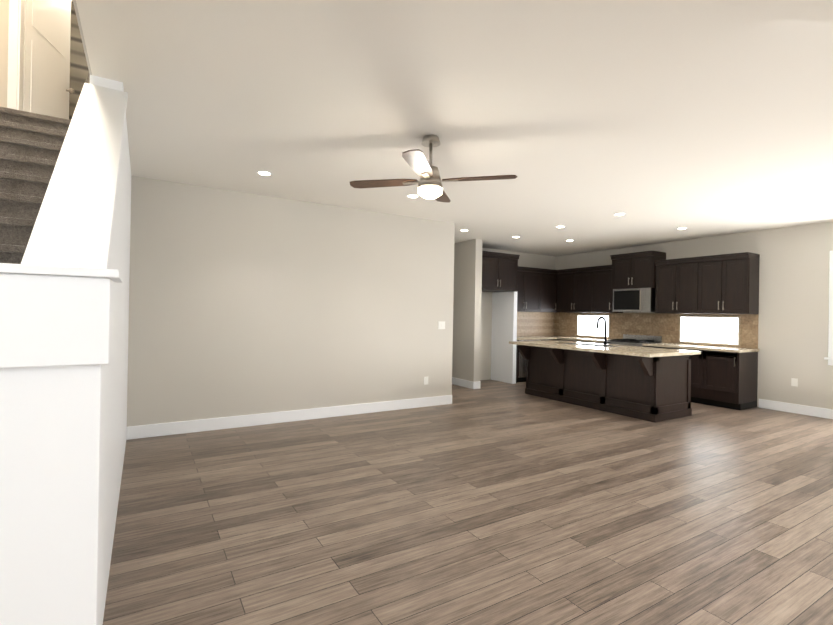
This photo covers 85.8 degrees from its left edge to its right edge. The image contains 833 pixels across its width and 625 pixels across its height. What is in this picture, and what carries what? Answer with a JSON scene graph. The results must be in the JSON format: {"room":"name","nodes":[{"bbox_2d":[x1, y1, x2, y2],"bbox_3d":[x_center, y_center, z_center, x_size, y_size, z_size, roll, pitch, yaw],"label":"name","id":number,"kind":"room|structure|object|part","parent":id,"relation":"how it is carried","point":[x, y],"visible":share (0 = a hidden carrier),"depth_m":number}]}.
{"room":"living room","nodes":[
{"label":"living room","id":0,"kind":"room"},
{"bbox_2d":[69,1,88,119],"bbox_3d":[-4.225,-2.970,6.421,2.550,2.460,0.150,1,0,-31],"label":"stairs","id":1,"kind":"structure","parent":0,"point":[79,70],"depth_m":6.09},
{"bbox_2d":[73,0,91,74],"bbox_3d":[-2.372,-2.793,3.688,0.285,2.760,10.250,1,0,-31],"label":"wall","id":2,"kind":"structure","parent":0,"point":[81,31],"depth_m":2.27},
{"bbox_2d":[90,75,130,624],"bbox_3d":[-2.049,-0.038,2.958,0.165,2.740,3.872,1,0,-31],"label":"wall","id":3,"kind":"structure","parent":0,"point":[116,397],"depth_m":2.71},
{"bbox_2d":[21,83,127,268],"bbox_3d":[-1.452,-0.687,1.999,0.215,1.316,1.622,1,0,-31],"label":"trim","id":4,"kind":"structure","parent":3,"relation":"on","point":[73,226],"depth_m":1.75},
{"bbox_2d":[85,73,89,83],"bbox_3d":[-2.059,-1.255,2.773,0.084,3.092,3.960,1,0,-31],"label":"handrail","id":5,"kind":"object","parent":3,"relation":"attached to","point":[88,79],"depth_m":3.23},
{"bbox_2d":[0,0,454,426],"bbox_3d":[-1.767,-1.408,5.473,5.410,5.500,0.150,1,0,-31],"label":"wall","id":6,"kind":"structure","parent":0,"point":[242,303],"depth_m":5.42},
{"bbox_2d":[7,0,24,110],"bbox_3d":[-3.402,-2.777,4.455,0.944,2.095,0.168,1,0,-31],"label":"door frame","id":7,"kind":"structure","parent":6,"relation":"attached to","point":[15,54],"depth_m":4.17},
{"bbox_2d":[23,0,74,119],"bbox_3d":[-3.850,-2.751,4.726,0.115,2.015,0.795,1,0,-12],"label":"door leaf","id":8,"kind":"structure","parent":6,"relation":"in","point":[46,71],"depth_m":4.68},
{"bbox_2d":[126,395,451,439],"bbox_3d":[-1.233,1.284,5.725,4.150,0.135,0.016,1,0,-31],"label":"baseboard","id":9,"kind":"structure","parent":6,"relation":"attached to","point":[161,429],"depth_m":5.42},
{"bbox_2d":[424,377,427,384],"bbox_3d":[0.142,0.998,6.564,0.075,0.115,0.009,1,0,-31],"label":"outlet","id":10,"kind":"object","parent":6,"relation":"attached to","point":[425,378],"depth_m":6.56},
{"bbox_2d":[438,321,444,328],"bbox_3d":[0.378,0.192,6.701,0.120,0.115,0.009,1,0,-31],"label":"light switch","id":11,"kind":"object","parent":6,"relation":"attached to","point":[441,325],"depth_m":6.69},
{"bbox_2d":[76,0,832,256],"bbox_3d":[1.901,-1.486,4.692,8.643,0.300,13.000,1,0,-31],"label":"ceiling","id":12,"kind":"structure","parent":0,"point":[655,121],"depth_m":2.98},
{"bbox_2d":[256,171,271,175],"bbox_3d":[-1.520,-1.392,4.482,0.149,0.007,0.149,1,0,35],"label":"recessed light","id":13,"kind":"object","parent":12,"relation":"in","point":[266,173],"depth_m":4.48},
{"bbox_2d":[407,194,418,197],"bbox_3d":[-0.042,-1.364,5.266,0.149,0.007,0.149,1,0,35],"label":"recessed light","id":14,"kind":"object","parent":12,"relation":"in","point":[411,195],"depth_m":5.26},
{"bbox_2d":[350,135,516,201],"bbox_3d":[0.110,-1.134,3.510,1.051,0.470,1.051,1,0,-31],"label":"ceiling fan","id":15,"kind":"object","parent":12,"relation":"hanging from","point":[431,188],"depth_m":3.45},
{"bbox_3d":[-0.245,-1.032,3.591,0.605,0.016,0.140,1,-7,13],"label":"ceiling fan blade","id":16,"kind":"part","parent":15,"relation":"part of"},
{"bbox_3d":[0.027,-1.028,3.157,0.140,0.016,0.605,-6,-2,13],"label":"ceiling fan blade","id":17,"kind":"part","parent":15,"relation":"part of"},
{"bbox_3d":[0.189,-1.023,3.863,0.140,0.016,0.605,8,1,13],"label":"ceiling fan blade","id":18,"kind":"part","parent":15,"relation":"part of"},
{"bbox_3d":[0.461,-1.020,3.429,0.605,0.016,0.140,1,7,13],"label":"ceiling fan blade","id":19,"kind":"part","parent":15,"relation":"part of"},
{"bbox_2d":[452,239,481,381],"bbox_3d":[0.320,0.017,9.539,0.150,2.740,3.100,1,0,-31],"label":"wall","id":20,"kind":"structure","parent":0,"point":[467,310],"depth_m":8.36},
{"bbox_2d":[452,377,477,388],"bbox_3d":[0.291,1.318,9.406,0.036,0.135,2.916,1,0,-31],"label":"baseboard","id":21,"kind":"structure","parent":20,"relation":"attached to","point":[456,381],"depth_m":8.35},
{"bbox_2d":[482,251,501,290],"bbox_3d":[1.215,-0.781,8.805,0.578,0.696,0.664,1,0,-31],"label":"upper cabinet","id":22,"kind":"object","parent":20,"relation":"attached to","point":[491,261],"depth_m":8.56},
{"bbox_2d":[103,379,832,624],"bbox_3d":[1.291,1.453,4.346,9.950,0.120,13.000,1,0,-31],"label":"floor","id":23,"kind":"structure","parent":0,"point":[491,502],"depth_m":2.97},
{"bbox_2d":[0,107,70,263],"bbox_3d":[-2.497,-0.197,2.562,0.872,3.040,4.075,1,0,-31],"label":"stairs","id":24,"kind":"structure","parent":23,"relation":"on","point":[31,143],"depth_m":3.29},
{"bbox_2d":[0,263,122,624],"bbox_3d":[-0.976,0.616,1.194,0.295,1.462,0.262,1,0,-31],"label":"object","id":25,"kind":"object","parent":23,"relation":"on","point":[56,339],"visible":1,"depth_m":1.13},
{"bbox_2d":[516,339,545,382],"bbox_3d":[2.150,0.986,9.410,0.781,0.865,0.630,1,0,-31],"label":"base cabinet","id":26,"kind":"object","parent":23,"relation":"on","point":[521,363],"depth_m":9.02},
{"bbox_2d":[517,335,553,338],"bbox_3d":[2.322,0.538,9.505,1.160,0.038,0.640,1,0,-31],"label":"countertop","id":27,"kind":"structure","parent":26,"relation":"on","point":[518,336],"depth_m":9.56},
{"bbox_2d":[558,339,581,341],"bbox_3d":[3.385,1.008,9.429,0.692,0.865,0.644,1,0,-31],"label":"base cabinet","id":28,"kind":"object","parent":23,"relation":"on","point":[576,340],"depth_m":9.20},
{"bbox_2d":[516,344,691,422],"bbox_3d":[2.771,0.992,6.968,1.132,0.865,2.319,1,0,-31],"label":"kitchen island","id":29,"kind":"object","parent":23,"relation":"on","point":[651,384],"depth_m":6.34},
{"bbox_2d":[509,340,700,355],"bbox_3d":[2.766,0.537,6.970,1.210,0.043,2.520,1,0,-31],"label":"island countertop","id":30,"kind":"structure","parent":29,"relation":"on","point":[618,350],"depth_m":6.51},
{"bbox_2d":[601,339,645,346],"bbox_3d":[4.040,1.000,8.394,0.611,0.900,0.902,1,0,-31],"label":"base cabinet","id":31,"kind":"object","parent":23,"relation":"on","point":[612,341],"depth_m":8.26},
{"bbox_2d":[554,335,601,342],"bbox_3d":[3.388,0.556,9.486,0.641,0.038,1.782,1,0,-31],"label":"countertop","id":32,"kind":"structure","parent":31,"relation":"on","point":[555,336],"depth_m":9.31},
{"bbox_2d":[618,339,645,342],"bbox_3d":[4.048,0.542,8.395,0.569,0.015,0.740,1,0,-31],"label":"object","id":33,"kind":"structure","parent":31,"relation":"on","point":[619,340],"depth_m":8.23},
{"bbox_2d":[674,347,705,404],"bbox_3d":[4.637,1.026,7.435,0.628,0.865,0.616,1,0,-31],"label":"base cabinet","id":34,"kind":"object","parent":23,"relation":"on","point":[698,361],"depth_m":7.12},
{"bbox_2d":[706,351,757,409],"bbox_3d":[4.881,1.029,7.036,0.628,0.865,0.564,1,0,-31],"label":"base cabinet","id":35,"kind":"object","parent":23,"relation":"on","point":[731,377],"depth_m":6.81},
{"bbox_2d":[646,343,759,354],"bbox_3d":[4.646,0.574,7.423,0.641,0.038,1.516,1,0,-31],"label":"countertop","id":36,"kind":"structure","parent":35,"relation":"on","point":[689,346],"depth_m":7.17},
{"bbox_2d":[491,291,516,383],"bbox_3d":[1.785,0.496,9.177,0.090,1.830,0.650,1,0,-31],"label":"wall","id":37,"kind":"structure","parent":0,"point":[504,333],"depth_m":9.10},
{"bbox_2d":[490,255,517,291],"bbox_3d":[1.605,-0.774,9.043,0.579,0.696,0.664,1,0,-31],"label":"upper cabinet","id":38,"kind":"object","parent":37,"relation":"attached to","point":[509,263],"depth_m":8.80},
{"bbox_2d":[480,248,554,379],"bbox_3d":[2.016,0.047,9.782,3.000,2.740,0.150,1,0,-31],"label":"wall","id":39,"kind":"structure","parent":0,"point":[535,261],"depth_m":9.40},
{"bbox_2d":[498,267,529,310],"bbox_3d":[2.004,-0.479,9.474,0.551,0.910,0.348,1,0,-31],"label":"upper cabinet","id":40,"kind":"object","parent":39,"relation":"attached to","point":[523,272],"depth_m":9.40},
{"bbox_2d":[526,267,537,310],"bbox_3d":[2.392,-0.472,9.710,0.602,0.910,0.348,1,0,-31],"label":"upper cabinet","id":41,"kind":"object","parent":39,"relation":"attached to","point":[532,283],"depth_m":9.56},
{"bbox_2d":[538,268,557,310],"bbox_3d":[2.799,-0.464,9.916,0.552,0.910,0.421,1,0,-31],"label":"upper cabinet","id":42,"kind":"object","parent":39,"relation":"attached to","point":[547,280],"depth_m":9.80},
{"bbox_2d":[555,222,832,408],"bbox_3d":[6.003,0.108,5.976,0.150,2.740,10.800,1,0,-31],"label":"wall","id":43,"kind":"structure","parent":0,"point":[793,302],"depth_m":6.66},
{"bbox_2d":[554,268,577,314],"bbox_3d":[3.357,-0.455,9.789,0.411,0.910,0.538,1,0,-31],"label":"upper cabinet","id":44,"kind":"object","parent":43,"relation":"attached to","point":[567,280],"depth_m":9.70},
{"bbox_2d":[574,267,593,314],"bbox_3d":[3.611,-0.451,9.433,0.349,0.910,0.579,1,0,-31],"label":"upper cabinet","id":45,"kind":"object","parent":43,"relation":"attached to","point":[584,305],"depth_m":9.29},
{"bbox_2d":[594,267,625,314],"bbox_3d":[3.835,-0.448,9.064,0.349,0.910,0.528,1,0,-31],"label":"upper cabinet","id":46,"kind":"object","parent":43,"relation":"attached to","point":[601,275],"depth_m":8.96},
{"bbox_2d":[610,255,633,286],"bbox_3d":[4.081,-0.764,8.614,0.408,0.630,0.481,1,0,-31],"label":"upper cabinet","id":47,"kind":"object","parent":43,"relation":"attached to","point":[622,267],"depth_m":8.51},
{"bbox_2d":[610,287,649,314],"bbox_3d":[4.108,-0.227,8.522,0.440,0.435,0.595,1,0,-31],"label":"microwave","id":48,"kind":"object","parent":43,"relation":"attached to","point":[621,298],"depth_m":8.44},
{"bbox_2d":[642,287,653,314],"bbox_3d":[4.297,-0.224,8.213,0.440,0.435,0.200,1,0,-31],"label":"control panel","id":49,"kind":"object","parent":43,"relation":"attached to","point":[647,292],"depth_m":8.08},
{"bbox_2d":[634,251,665,286],"bbox_3d":[4.268,-0.762,8.308,0.408,0.630,0.481,1,0,-31],"label":"upper cabinet","id":50,"kind":"object","parent":43,"relation":"attached to","point":[644,262],"depth_m":8.13},
{"bbox_2d":[578,315,741,346],"bbox_3d":[4.346,0.289,8.505,0.009,0.487,3.160,1,0,-31],"label":"windows","id":51,"kind":"structure","parent":43,"relation":"attached to","point":[720,330],"depth_m":7.66},
{"bbox_2d":[654,259,681,314],"bbox_3d":[4.527,-0.438,7.929,0.349,0.910,0.430,1,0,-31],"label":"upper cabinet","id":52,"kind":"object","parent":43,"relation":"attached to","point":[667,273],"depth_m":7.85},
{"bbox_2d":[678,259,701,314],"bbox_3d":[4.700,-0.435,7.645,0.349,0.910,0.480,1,0,-31],"label":"upper cabinet","id":53,"kind":"object","parent":43,"relation":"attached to","point":[690,285],"depth_m":7.51},
{"bbox_2d":[702,255,725,314],"bbox_3d":[4.887,-0.433,7.339,0.349,0.910,0.481,1,0,-31],"label":"upper cabinet","id":54,"kind":"object","parent":43,"relation":"attached to","point":[707,307],"depth_m":7.20},
{"bbox_2d":[726,252,759,314],"bbox_3d":[5.060,-0.430,7.054,0.349,0.910,0.430,1,0,-31],"label":"upper cabinet","id":55,"kind":"object","parent":43,"relation":"attached to","point":[742,271],"depth_m":6.90},
{"bbox_2d":[791,378,797,386],"bbox_3d":[5.534,1.022,6.565,0.009,0.115,0.075,1,0,-31],"label":"outlet","id":56,"kind":"object","parent":43,"relation":"attached to","point":[794,382],"depth_m":6.56},
{"bbox_2d":[759,399,832,418],"bbox_3d":[6.961,1.424,4.205,0.016,0.135,6.400,1,0,-31],"label":"baseboard","id":57,"kind":"structure","parent":43,"relation":"attached to","point":[767,404],"depth_m":6.53},
{"bbox_2d":[824,250,832,365],"bbox_3d":[6.311,-0.055,5.419,0.210,1.595,2.060,1,0,-31],"label":"window","id":58,"kind":"structure","parent":43,"relation":"in","point":[829,358],"depth_m":6.22}
]}

